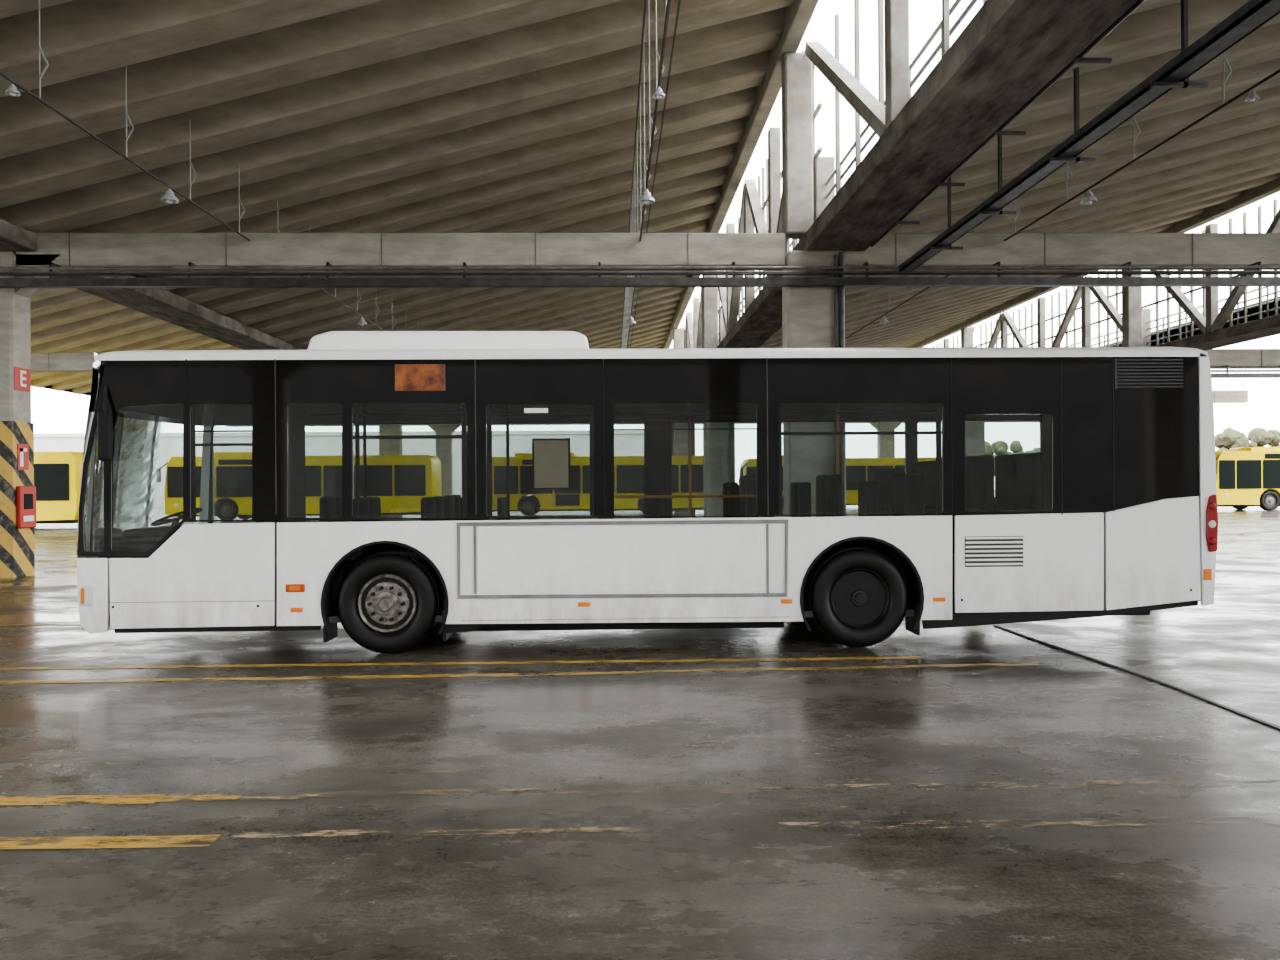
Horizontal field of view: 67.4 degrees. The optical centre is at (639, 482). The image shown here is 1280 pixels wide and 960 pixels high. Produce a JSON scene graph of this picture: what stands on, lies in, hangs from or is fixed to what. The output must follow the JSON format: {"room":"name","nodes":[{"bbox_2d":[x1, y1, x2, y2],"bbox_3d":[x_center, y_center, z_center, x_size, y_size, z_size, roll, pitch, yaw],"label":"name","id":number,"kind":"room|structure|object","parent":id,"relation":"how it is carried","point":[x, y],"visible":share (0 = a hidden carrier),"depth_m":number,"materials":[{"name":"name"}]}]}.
{"room":"bus depot","nodes":[
{"label":"bus depot","id":0,"kind":"room"},
{"bbox_2d":[30,288,242,395],"bbox_3d":[-19.279,-6.510,24.684,14.000,4.388,78.900,0,0,-2],"label":"ceiling","id":1,"kind":"structure","parent":0,"point":[62,320],"depth_m":37.51,"materials":[{"name":"concrete"}]},
{"bbox_2d":[34,430,643,506],"bbox_3d":[-30.351,-1.122,77.625,64.000,5.900,1.200,0,0,-2],"label":"wall","id":2,"kind":"structure","parent":0,"point":[626,442],"depth_m":77.37,"materials":[{"name":"paint"}]},
{"bbox_2d":[0,0,794,349],"bbox_3d":[-4.436,-6.622,25.130,14.000,4.388,78.900,0,0,-2],"label":"ceiling","id":3,"kind":"structure","parent":0,"point":[354,116],"depth_m":16.96,"materials":[{"name":"concrete"}]},
{"bbox_2d":[0,0,429,330],"bbox_3d":[-7.463,-4.963,33.792,0.114,1.274,56.000,0,0,-2],"label":"conduit","id":4,"kind":"object","parent":3,"relation":"hanging from","point":[40,49],"visible":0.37,"depth_m":12.85,"materials":[{"name":"metal"}]},
{"bbox_2d":[5,84,20,96],"bbox_3d":[-6.797,-4.259,10.402,0.144,0.130,0.144,0,0,-2],"label":"pendant lamp","id":5,"kind":"object","parent":4,"relation":"hanging from","point":[12,90],"visible":1,"depth_m":10.38,"materials":[{"name":"metal"}]},
{"bbox_2d":[160,188,178,203],"bbox_3d":[-6.908,-4.212,14.100,0.248,0.223,0.248,0,0,-2],"label":"pendant lamp","id":6,"kind":"object","parent":4,"relation":"hanging from","point":[169,197],"visible":1,"depth_m":14.06,"materials":[{"name":"metal"}]},
{"bbox_2d":[357,317,366,325],"bbox_3d":[-7.235,-4.209,24.995,0.248,0.223,0.248,0,0,-2],"label":"pendant lamp","id":7,"kind":"object","parent":4,"relation":"hanging from","point":[361,322],"visible":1,"depth_m":24.94,"materials":[{"name":"metal"}]},
{"bbox_2d":[620,0,680,348],"bbox_3d":[-0.535,-5.933,34.001,0.321,3.110,56.000,0,0,-2],"label":"conduit","id":8,"kind":"object","parent":3,"relation":"hanging from","point":[667,2],"visible":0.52,"depth_m":13.17,"materials":[{"name":"metal"}]},
{"bbox_2d":[627,316,635,324],"bbox_3d":[-0.228,-4.262,25.206,0.248,0.223,0.248,0,0,-2],"label":"pendant lamp","id":9,"kind":"object","parent":8,"relation":"hanging from","point":[631,321],"visible":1,"depth_m":25.15,"materials":[{"name":"metal"}]},
{"bbox_2d":[638,189,654,204],"bbox_3d":[0.099,-4.264,14.310,0.248,0.223,0.248,0,0,-2],"label":"pendant lamp","id":10,"kind":"object","parent":8,"relation":"hanging from","point":[646,198],"visible":1,"depth_m":14.26,"materials":[{"name":"metal"}]},
{"bbox_2d":[653,87,664,98],"bbox_3d":[0.209,-4.312,10.612,0.144,0.130,0.144,0,0,-2],"label":"pendant lamp","id":11,"kind":"object","parent":8,"relation":"hanging from","point":[658,94],"visible":1,"depth_m":10.59,"materials":[{"name":"metal"}]},
{"bbox_2d":[0,490,1279,959],"bbox_3d":[-1.487,1.711,49.978,180.000,0.200,220.000,0,0,-2],"label":"floor","id":12,"kind":"structure","parent":0,"point":[708,874],"depth_m":5.06,"materials":[{"name":"concrete"}]},
{"bbox_2d":[0,590,49,591],"bbox_3d":[-10.957,1.679,14.816,4.008,0.001,0.140,0,0,0],"label":"painted line","id":13,"kind":"object","parent":12,"relation":"on","point":[29,590],"visible":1,"depth_m":14.77,"materials":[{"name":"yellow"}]},
{"bbox_2d":[0,251,59,577],"bbox_3d":[-11.651,-3.023,17.259,2.650,9.420,0.624,0,0,-2],"label":"concrete pillar","id":14,"kind":"structure","parent":12,"relation":"on","point":[17,546],"depth_m":17.02,"materials":[{"name":"grey concrete"}]},
{"bbox_2d":[17,444,28,469],"bbox_3d":[-11.084,-0.468,17.255,0.016,0.468,0.320,0,0,-2],"label":"fire sign","id":15,"kind":"object","parent":14,"relation":"attached to","point":[22,449],"visible":1,"depth_m":17.25,"materials":[{"name":"red plastic"}]},
{"bbox_2d":[16,486,35,528],"bbox_3d":[-11.038,0.431,17.277,0.096,0.756,0.480,0,0,-2],"label":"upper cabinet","id":16,"kind":"object","parent":14,"relation":"attached to","point":[25,495],"visible":1,"depth_m":17.18,"materials":[{"name":"red metal"}]},
{"bbox_2d":[16,232,785,270],"bbox_3d":[-4.238,-4.203,17.487,13.780,0.610,0.430,0,0,-2],"label":"cross beam","id":17,"kind":"structure","parent":14,"relation":"attached to","point":[74,249],"depth_m":17.29,"materials":[{"name":"concrete"}]},
{"bbox_2d":[0,624,79,625],"bbox_3d":[-7.675,1.654,11.167,4.171,0.001,0.120,0,0,0],"label":"painted line","id":18,"kind":"object","parent":12,"relation":"on","point":[0,624],"visible":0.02,"depth_m":11.18,"materials":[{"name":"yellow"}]},
{"bbox_2d":[34,452,82,523],"bbox_3d":[-27.517,0.231,37.378,12.332,3.150,2.775,0,0,-2],"label":"city bus","id":19,"kind":"object","parent":12,"relation":"on","point":[57,475],"visible":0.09,"depth_m":36.34,"materials":[{"name":"paint"}]},
{"bbox_2d":[0,836,155,848],"bbox_3d":[-3.208,1.621,4.310,2.010,0.001,0.140,0,0,0],"label":"painted line","id":20,"kind":"object","parent":12,"relation":"on","point":[78,842],"visible":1,"depth_m":4.31,"materials":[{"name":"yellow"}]},
{"bbox_2d":[0,794,166,804],"bbox_3d":[-3.615,1.624,4.893,2.321,0.001,0.140,0,0,-1],"label":"painted line","id":21,"kind":"object","parent":12,"relation":"on","point":[114,799],"visible":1,"depth_m":4.90,"materials":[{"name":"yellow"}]},
{"bbox_2d":[143,834,220,847],"bbox_3d":[-2.060,1.612,4.323,0.289,0.001,0.144,0,0,-2],"label":"painted line","id":22,"kind":"object","parent":12,"relation":"on","point":[151,844],"visible":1,"depth_m":4.33,"materials":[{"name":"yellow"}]},
{"bbox_2d":[156,794,240,801],"bbox_3d":[-2.256,1.613,4.924,0.398,0.001,0.090,0,0,-4],"label":"painted line","id":23,"kind":"object","parent":12,"relation":"on","point":[176,797],"visible":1,"depth_m":4.92,"materials":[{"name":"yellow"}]},
{"bbox_2d":[0,673,519,683],"bbox_3d":[-4.784,1.632,7.897,7.564,0.001,0.110,0,0,-2],"label":"painted line","id":24,"kind":"object","parent":12,"relation":"on","point":[502,674],"visible":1,"depth_m":7.95,"materials":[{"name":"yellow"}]},
{"bbox_2d":[156,452,441,519],"bbox_3d":[-15.652,0.142,44.737,12.332,3.150,2.775,0,0,-2],"label":"city bus","id":25,"kind":"object","parent":12,"relation":"on","point":[400,482],"visible":0.44,"depth_m":43.58,"materials":[{"name":"paint"}]},
{"bbox_2d":[156,462,167,481],"bbox_3d":[-21.496,-0.526,43.316,0.586,0.974,0.160,0,0,-26],"label":"mirror","id":26,"kind":"object","parent":25,"relation":"attached to","point":[158,477],"depth_m":43.21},
{"bbox_2d":[379,425,402,516],"bbox_3d":[-12.587,-3.016,48.445,2.650,9.420,0.600,0,0,-2],"label":"concrete pillar","id":27,"kind":"structure","parent":12,"relation":"on","point":[386,446],"depth_m":48.15,"materials":[{"name":"grey concrete"}]},
{"bbox_2d":[238,788,560,799],"bbox_3d":[-1.236,1.606,4.960,1.644,0.001,0.118,0,0,-2],"label":"painted line","id":28,"kind":"object","parent":12,"relation":"on","point":[301,795],"visible":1,"depth_m":4.96,"materials":[{"name":"beige paint"}]},
{"bbox_2d":[218,826,639,837],"bbox_3d":[-0.972,1.604,4.415,1.945,0.001,0.080,0,0,-1],"label":"painted line","id":29,"kind":"object","parent":12,"relation":"on","point":[591,829],"visible":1,"depth_m":4.41,"materials":[{"name":"beige paint"}]},
{"bbox_2d":[426,424,460,496],"bbox_3d":[-13.055,-3.012,64.038,2.650,9.420,0.600,0,0,-2],"label":"concrete pillar","id":30,"kind":"structure","parent":12,"relation":"on","point":[444,447],"depth_m":63.75,"materials":[{"name":"grey concrete"}]},
{"bbox_2d":[0,218,302,349],"bbox_3d":[-11.525,-4.274,24.916,1.120,0.320,78.900,0,0,-2],"label":"beam","id":31,"kind":"structure","parent":30,"relation":"on","point":[160,303],"depth_m":22.90,"materials":[{"name":"concrete"}]},
{"bbox_2d":[226,424,434,426],"bbox_3d":[-20.485,-4.082,63.820,13.780,0.610,0.430,0,0,-2],"label":"cross beam","id":32,"kind":"structure","parent":30,"relation":"attached to","point":[424,424],"depth_m":63.63,"materials":[{"name":"concrete"}]},
{"bbox_2d":[452,423,643,424],"bbox_3d":[-5.642,-4.193,64.266,13.780,0.610,0.430,0,0,-2],"label":"cross beam","id":33,"kind":"structure","parent":30,"relation":"attached to","point":[614,423],"depth_m":64.09,"materials":[{"name":"concrete"}]},
{"bbox_2d":[0,657,921,669],"bbox_3d":[-3.368,1.622,8.532,11.799,0.001,0.100,0,0,-1],"label":"painted line","id":34,"kind":"object","parent":12,"relation":"on","point":[850,658],"visible":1,"depth_m":8.57,"materials":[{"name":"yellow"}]},
{"bbox_2d":[492,453,703,515],"bbox_3d":[-2.451,0.043,49.135,12.332,3.150,2.775,0,0,-2],"label":"city bus","id":35,"kind":"object","parent":12,"relation":"on","point":[628,470],"visible":0.61,"depth_m":47.93,"materials":[{"name":"paint"}]},
{"bbox_2d":[77,331,1217,653],"bbox_3d":[0.119,0.020,10.258,11.089,3.158,2.640,0,0,-2],"label":"city bus","id":36,"kind":"object","parent":12,"relation":"on","point":[1115,512],"visible":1,"depth_m":9.12,"materials":[{"name":"white paint"}]},
{"bbox_2d":[80,586,92,605],"bbox_3d":[-5.130,1.048,8.905,0.117,0.184,0.030,0,0,-2],"label":"marker light","id":37,"kind":"object","parent":36,"relation":"attached to","point":[86,592],"depth_m":8.89,"materials":[{"name":"orange plastic"}]},
{"bbox_2d":[97,411,112,460],"bbox_3d":[-4.915,-0.431,8.822,0.128,0.455,0.070,0,0,-2],"label":"mirror","id":38,"kind":"object","parent":36,"relation":"attached to","point":[104,418],"depth_m":8.79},
{"bbox_2d":[291,608,302,611],"bbox_3d":[-3.200,1.183,8.950,0.111,0.041,0.017,0,0,-2],"label":"marker light","id":39,"kind":"object","parent":36,"relation":"attached to","point":[292,609],"depth_m":8.94,"materials":[{"name":"orange plastic"}]},
{"bbox_2d":[578,602,589,606],"bbox_3d":[-0.527,1.141,9.030,0.113,0.041,0.017,0,0,-2],"label":"marker light","id":40,"kind":"object","parent":36,"relation":"attached to","point":[580,604],"depth_m":9.02,"materials":[{"name":"orange plastic"}]},
{"bbox_2d":[781,599,791,603],"bbox_3d":[1.388,1.120,9.088,0.105,0.042,0.017,0,0,-2],"label":"marker light","id":41,"kind":"object","parent":36,"relation":"attached to","point":[783,601],"depth_m":9.08,"materials":[{"name":"orange plastic"}]},
{"bbox_2d":[933,598,944,601],"bbox_3d":[2.847,1.109,9.132,0.116,0.037,0.017,0,0,-2],"label":"marker light","id":42,"kind":"object","parent":36,"relation":"attached to","point":[934,599],"depth_m":9.12,"materials":[{"name":"orange plastic"}]},
{"bbox_2d":[965,536,1022,566],"bbox_3d":[3.376,0.653,9.149,0.562,0.290,0.015,0,0,-2],"label":"vent","id":43,"kind":"object","parent":36,"relation":"attached to","point":[980,551],"depth_m":9.15,"materials":[{"name":"metal"}]},
{"bbox_2d":[1115,359,1182,388],"bbox_3d":[4.878,-1.047,9.201,0.665,0.290,0.012,0,0,-2],"label":"grille","id":44,"kind":"object","parent":36,"relation":"attached to","point":[1129,373],"depth_m":9.20,"materials":[{"name":"black metal"}]},
{"bbox_2d":[1208,502,1215,509],"bbox_3d":[5.484,0.221,9.196,0.074,0.074,0.022,0,0,-2],"label":"lamp","id":45,"kind":"object","parent":36,"relation":"attached to","point":[1211,505],"depth_m":9.19,"materials":[{"name":"red plastic"}]},
{"bbox_2d":[1209,537,1215,544],"bbox_3d":[5.484,0.557,9.195,0.074,0.074,0.022,0,0,-2],"label":"lamp","id":46,"kind":"object","parent":36,"relation":"attached to","point":[1212,540],"depth_m":9.19,"materials":[{"name":"red plastic"}]},
{"bbox_2d":[1209,520,1215,527],"bbox_3d":[5.484,0.394,9.195,0.074,0.074,0.022,0,0,-2],"label":"lamp","id":47,"kind":"object","parent":36,"relation":"attached to","point":[1212,523],"depth_m":9.19,"materials":[{"name":"white plastic"}]},
{"bbox_2d":[672,423,673,455],"bbox_3d":[1.790,-3.123,64.436,2.650,9.420,0.695,0,0,-2],"label":"concrete pillar","id":48,"kind":"structure","parent":12,"relation":"on","point":[672,423],"depth_m":64.11,"materials":[{"name":"concrete"}]},
{"bbox_2d":[662,0,818,347],"bbox_3d":[2.469,-8.239,25.337,0.300,0.800,78.900,0,0,-2],"label":"beam","id":49,"kind":"structure","parent":48,"relation":"on","point":[797,16],"depth_m":20.64,"materials":[{"name":"concrete"}]},
{"bbox_2d":[695,422,871,423],"bbox_3d":[9.201,-4.304,64.711,13.780,0.610,0.430,0,0,-2],"label":"cross beam","id":50,"kind":"structure","parent":48,"relation":"on","point":[782,422],"depth_m":64.50,"materials":[{"name":"concrete"}]},
{"bbox_2d":[717,0,1145,347],"bbox_3d":[3.508,-4.381,25.368,1.500,0.330,78.900,0,0,-2],"label":"beam","id":51,"kind":"structure","parent":48,"relation":"on","point":[1010,52],"depth_m":11.02,"materials":[{"name":"concrete"}]},
{"bbox_2d":[684,287,721,347],"bbox_3d":[2.527,-6.179,40.796,0.492,3.469,15.600,0,0,-2],"label":"truss","id":52,"kind":"object","parent":51,"relation":"on","point":[693,337],"visible":0.23,"depth_m":40.65,"materials":[{"name":"metal"}]},
{"bbox_2d":[716,50,831,338],"bbox_3d":[2.995,-6.183,25.203,0.492,3.469,15.600,0,0,-2],"label":"truss","id":53,"kind":"object","parent":51,"relation":"on","point":[734,300],"visible":0.34,"depth_m":23.79,"materials":[{"name":"metal"}]},
{"bbox_2d":[673,328,695,513],"bbox_3d":[2.258,-3.127,48.843,2.650,9.420,0.695,0,0,-2],"label":"concrete pillar","id":54,"kind":"structure","parent":12,"relation":"on","point":[680,436],"depth_m":48.59,"materials":[{"name":"concrete"}]},
{"bbox_2d":[702,275,734,515],"bbox_3d":[2.725,-3.131,33.250,2.650,9.420,0.695,0,0,-2],"label":"concrete pillar","id":55,"kind":"structure","parent":12,"relation":"on","point":[718,445],"depth_m":33.00,"materials":[{"name":"concrete"}]},
{"bbox_2d":[520,662,1039,675],"bbox_3d":[1.237,1.587,8.193,4.494,0.001,0.100,0,0,-4],"label":"painted line","id":56,"kind":"object","parent":12,"relation":"on","point":[995,664],"visible":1,"depth_m":8.19,"materials":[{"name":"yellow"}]},
{"bbox_2d":[781,52,845,516],"bbox_3d":[3.193,-3.134,17.657,1.050,9.420,0.695,0,0,-2],"label":"concrete pillar","id":57,"kind":"structure","parent":12,"relation":"on","point":[812,317],"depth_m":17.42,"materials":[{"name":"concrete"}]},
{"bbox_2d":[739,455,935,508],"bbox_3d":[11.846,-0.064,56.567,12.332,3.150,2.775,0,0,-2],"label":"city bus","id":58,"kind":"object","parent":12,"relation":"on","point":[858,470],"visible":0.06,"depth_m":55.39,"materials":[{"name":"paint"}]},
{"bbox_2d":[869,422,902,457],"bbox_3d":[16.631,-3.235,64.929,2.650,9.420,0.600,0,0,-2],"label":"concrete pillar","id":59,"kind":"structure","parent":12,"relation":"on","point":[885,443],"depth_m":64.63,"materials":[{"name":"grey concrete"}]},
{"bbox_2d":[903,421,1037,422],"bbox_3d":[24.044,-4.415,65.156,13.780,0.610,0.430,0,0,-2],"label":"cross beam","id":60,"kind":"structure","parent":59,"relation":"attached to","point":[985,421],"depth_m":64.96,"materials":[{"name":"concrete"}]},
{"bbox_2d":[1151,314,1279,350],"bbox_3d":[18.161,-4.496,25.807,1.120,0.320,78.900,0,0,-2],"label":"beam","id":61,"kind":"structure","parent":59,"relation":"on","point":[1268,326],"depth_m":28.78,"materials":[{"name":"concrete"}]},
{"bbox_2d":[976,270,1151,346],"bbox_3d":[17.370,-6.290,41.241,0.492,3.469,15.600,0,0,-2],"label":"truss","id":62,"kind":"object","parent":61,"relation":"on","point":[1004,321],"visible":0.38,"depth_m":39.02,"materials":[{"name":"metal"}]},
{"bbox_2d":[1146,199,1279,344],"bbox_3d":[17.838,-6.294,25.648,0.492,3.469,15.600,0,0,-2],"label":"truss","id":63,"kind":"object","parent":61,"relation":"on","point":[1210,321],"visible":0.54,"depth_m":29.40,"materials":[{"name":"metal"}]},
{"bbox_2d":[560,778,1279,794],"bbox_3d":[1.530,1.585,5.017,3.890,0.001,0.110,0,0,-1],"label":"painted line","id":64,"kind":"object","parent":12,"relation":"on","point":[1109,781],"visible":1,"depth_m":5.04,"materials":[{"name":"beige paint"}]},
{"bbox_2d":[961,328,984,455],"bbox_3d":[17.099,-3.238,49.336,2.650,9.420,0.600,0,0,-2],"label":"concrete pillar","id":65,"kind":"structure","parent":12,"relation":"on","point":[974,430],"depth_m":49.03,"materials":[{"name":"grey concrete"}]},
{"bbox_2d":[1212,391,1247,402],"bbox_3d":[24.512,-4.419,49.563,13.780,0.610,0.430,0,0,-2],"label":"cross beam","id":66,"kind":"structure","parent":65,"relation":"attached to","point":[1218,396],"depth_m":49.54,"materials":[{"name":"concrete"}]},
{"bbox_2d":[985,440,1022,475],"bbox_3d":[30.269,-1.129,81.189,3.790,5.016,3.239,0,0,-2],"label":"tree","id":67,"kind":"object","parent":12,"relation":"on","point":[999,447],"visible":0.28,"depth_m":80.71,"materials":[{"name":"green plant"}]},
{"bbox_2d":[1013,447,1039,453],"bbox_3d":[34.579,-0.906,85.121,3.085,4.507,3.365,0,0,-2],"label":"tree","id":68,"kind":"object","parent":12,"relation":"on","point":[1037,449],"visible":0.03,"depth_m":85.10,"materials":[{"name":"green plant"}]},
{"bbox_2d":[778,816,1279,828],"bbox_3d":[1.869,1.583,4.472,2.440,0.001,0.100,0,0,-1],"label":"painted line","id":69,"kind":"object","parent":12,"relation":"on","point":[1072,822],"visible":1,"depth_m":4.47,"materials":[{"name":"beige paint"}]},
{"bbox_2d":[1122,270,1150,346],"bbox_3d":[17.567,-3.242,33.743,2.650,9.420,0.600,0,0,-2],"label":"concrete pillar","id":70,"kind":"structure","parent":12,"relation":"on","point":[1134,318],"depth_m":33.49,"materials":[{"name":"grey concrete"}]},
{"bbox_2d":[1206,349,1279,366],"bbox_3d":[24.980,-4.423,33.971,13.780,0.610,0.430,0,0,-2],"label":"cross beam","id":71,"kind":"structure","parent":70,"relation":"attached to","point":[1217,357],"depth_m":33.65,"materials":[{"name":"concrete"}]},
{"bbox_2d":[993,625,1279,729],"bbox_3d":[4.028,1.567,7.853,0.134,0.012,5.390,0,0,-2],"label":"expansion joint","id":72,"kind":"object","parent":12,"relation":"on","point":[997,626],"visible":1,"depth_m":7.51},
{"bbox_2d":[1215,427,1256,450],"bbox_3d":[47.383,-1.599,76.792,3.729,5.698,3.300,0,0,-2],"label":"tree","id":73,"kind":"object","parent":12,"relation":"on","point":[1229,438],"visible":0.28,"depth_m":75.67,"materials":[{"name":"green plant"}]},
{"bbox_2d":[1215,447,1279,510],"bbox_3d":[33.976,-0.230,48.227,12.332,3.150,2.775,0,0,-2],"label":"city bus","id":74,"kind":"object","parent":12,"relation":"on","point":[1245,476],"visible":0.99,"depth_m":46.90,"materials":[{"name":"paint"}]},
{"bbox_2d":[1247,428,1279,446],"bbox_3d":[52.843,-1.717,79.615,4.302,5.852,3.320,0,0,-2],"label":"tree","id":75,"kind":"object","parent":12,"relation":"on","point":[1260,436],"visible":0.52,"depth_m":78.72,"materials":[{"name":"green plant"}]},
{"bbox_3d":[-12.119,-3.019,32.852,2.650,9.420,0.600,0,0,-2],"label":"concrete pillar","id":76,"kind":"structure","parent":12,"relation":"on","visible":0},
{"bbox_2d":[31,353,101,371],"bbox_3d":[-19.549,-4.088,32.634,13.780,0.610,0.430,0,0,-2],"label":"cross beam","id":77,"kind":"structure","parent":76,"relation":"attached to","point":[40,362],"depth_m":32.43,"materials":[{"name":"concrete"}]},
{"bbox_3d":[4.129,-3.141,-13.529,1.050,9.420,0.695,0,0,-2],"label":"concrete pillar","id":78,"kind":"structure","parent":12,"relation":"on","visible":0},
{"bbox_2d":[804,0,985,192],"bbox_3d":[3.697,-6.188,1.813,0.492,3.486,31.200,0,0,-2],"label":"truss","id":79,"kind":"object","parent":78,"relation":"attached to","point":[893,23],"visible":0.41,"depth_m":12.99,"materials":[{"name":"concrete"}]},
{"bbox_2d":[922,326,975,347],"bbox_3d":[16.902,-6.287,56.834,0.492,3.469,15.600,0,0,-2],"label":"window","id":80,"kind":"structure","parent":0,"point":[945,341],"depth_m":52.79,"materials":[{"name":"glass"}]},
{"bbox_2d":[759,0,1279,347],"bbox_3d":[10.407,-6.733,25.575,14.000,4.388,78.900,0,0,-2],"label":"ceiling","id":81,"kind":"structure","parent":0,"point":[1235,149],"depth_m":17.51,"materials":[{"name":"concrete"}]},
{"bbox_2d":[845,52,1279,338],"bbox_3d":[6.231,-4.915,34.203,0.114,0.973,56.000,0,0,-2],"label":"conduit","id":82,"kind":"object","parent":81,"relation":"hanging from","point":[1224,55],"visible":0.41,"depth_m":13.26,"materials":[{"name":"metal"}]},
{"bbox_2d":[879,316,888,323],"bbox_3d":[6.459,-4.312,25.406,0.248,0.223,0.248,0,0,-2],"label":"pendant lamp","id":83,"kind":"object","parent":82,"relation":"hanging from","point":[884,320],"visible":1,"depth_m":25.35,"materials":[{"name":"metal"}]},
{"bbox_2d":[1080,190,1097,204],"bbox_3d":[6.786,-4.314,14.511,0.248,0.223,0.248,0,0,-2],"label":"pendant lamp","id":84,"kind":"object","parent":82,"relation":"hanging from","point":[1089,198],"visible":1,"depth_m":14.47,"materials":[{"name":"metal"}]},
{"bbox_2d":[1245,90,1259,101],"bbox_3d":[6.896,-4.362,10.813,0.144,0.130,0.144,0,0,-2],"label":"pendant lamp","id":85,"kind":"object","parent":82,"relation":"hanging from","point":[1252,96],"visible":1,"depth_m":10.79,"materials":[{"name":"metal"}]},
{"bbox_2d":[899,0,1279,271],"bbox_3d":[5.050,-4.338,10.157,0.530,1.200,14.000,0,0,-2],"label":"cable tray","id":86,"kind":"object","parent":81,"relation":"hanging from","point":[1253,14],"visible":0.89,"depth_m":9.90,"materials":[{"name":"metal"}]},
{"bbox_2d":[1101,296,1279,346],"bbox_3d":[25.250,-6.844,26.021,14.000,4.388,78.900,0,0,-2],"label":"ceiling","id":87,"kind":"structure","parent":0,"point":[1271,305],"depth_m":29.37,"materials":[{"name":"concrete"}]},
{"bbox_3d":[18.035,-3.245,18.150,2.650,9.420,0.600,0,0,-2],"label":"concrete pillar","id":88,"kind":"structure","parent":0,"visible":0},
{"bbox_2d":[844,233,1279,269],"bbox_3d":[10.605,-4.315,17.932,13.780,0.610,0.430,0,0,-2],"label":"cross beam","id":89,"kind":"structure","parent":88,"relation":"attached to","point":[979,249],"depth_m":17.66,"materials":[{"name":"concrete"}]},
{"bbox_2d":[0,262,1279,287],"bbox_3d":[10.521,-3.799,17.523,43.700,0.440,0.398,0,0,-2],"label":"pipe","id":90,"kind":"object","parent":89,"relation":"attached to","point":[866,281],"visible":1,"depth_m":17.07,"materials":[{"name":"metal"}]},
{"bbox_2d":[907,178,1279,347],"bbox_3d":[17.312,-8.350,25.783,0.300,0.800,78.900,0,0,-2],"label":"beam","id":91,"kind":"structure","parent":88,"relation":"on","point":[1248,196],"depth_m":30.15,"materials":[{"name":"concrete"}]},
{"bbox_3d":[10.137,-4.311,33.525,13.780,0.610,0.430,0,0,-2],"label":"cross beam","id":92,"kind":"structure","parent":0,"visible":0},
{"bbox_2d":[1210,365,1279,377],"bbox_3d":[10.053,-3.796,33.116,43.700,0.440,0.398,0,0,-2],"label":"pipe","id":93,"kind":"object","parent":92,"relation":"attached to","point":[1213,375],"visible":0.06,"depth_m":33.27,"materials":[{"name":"metal"}]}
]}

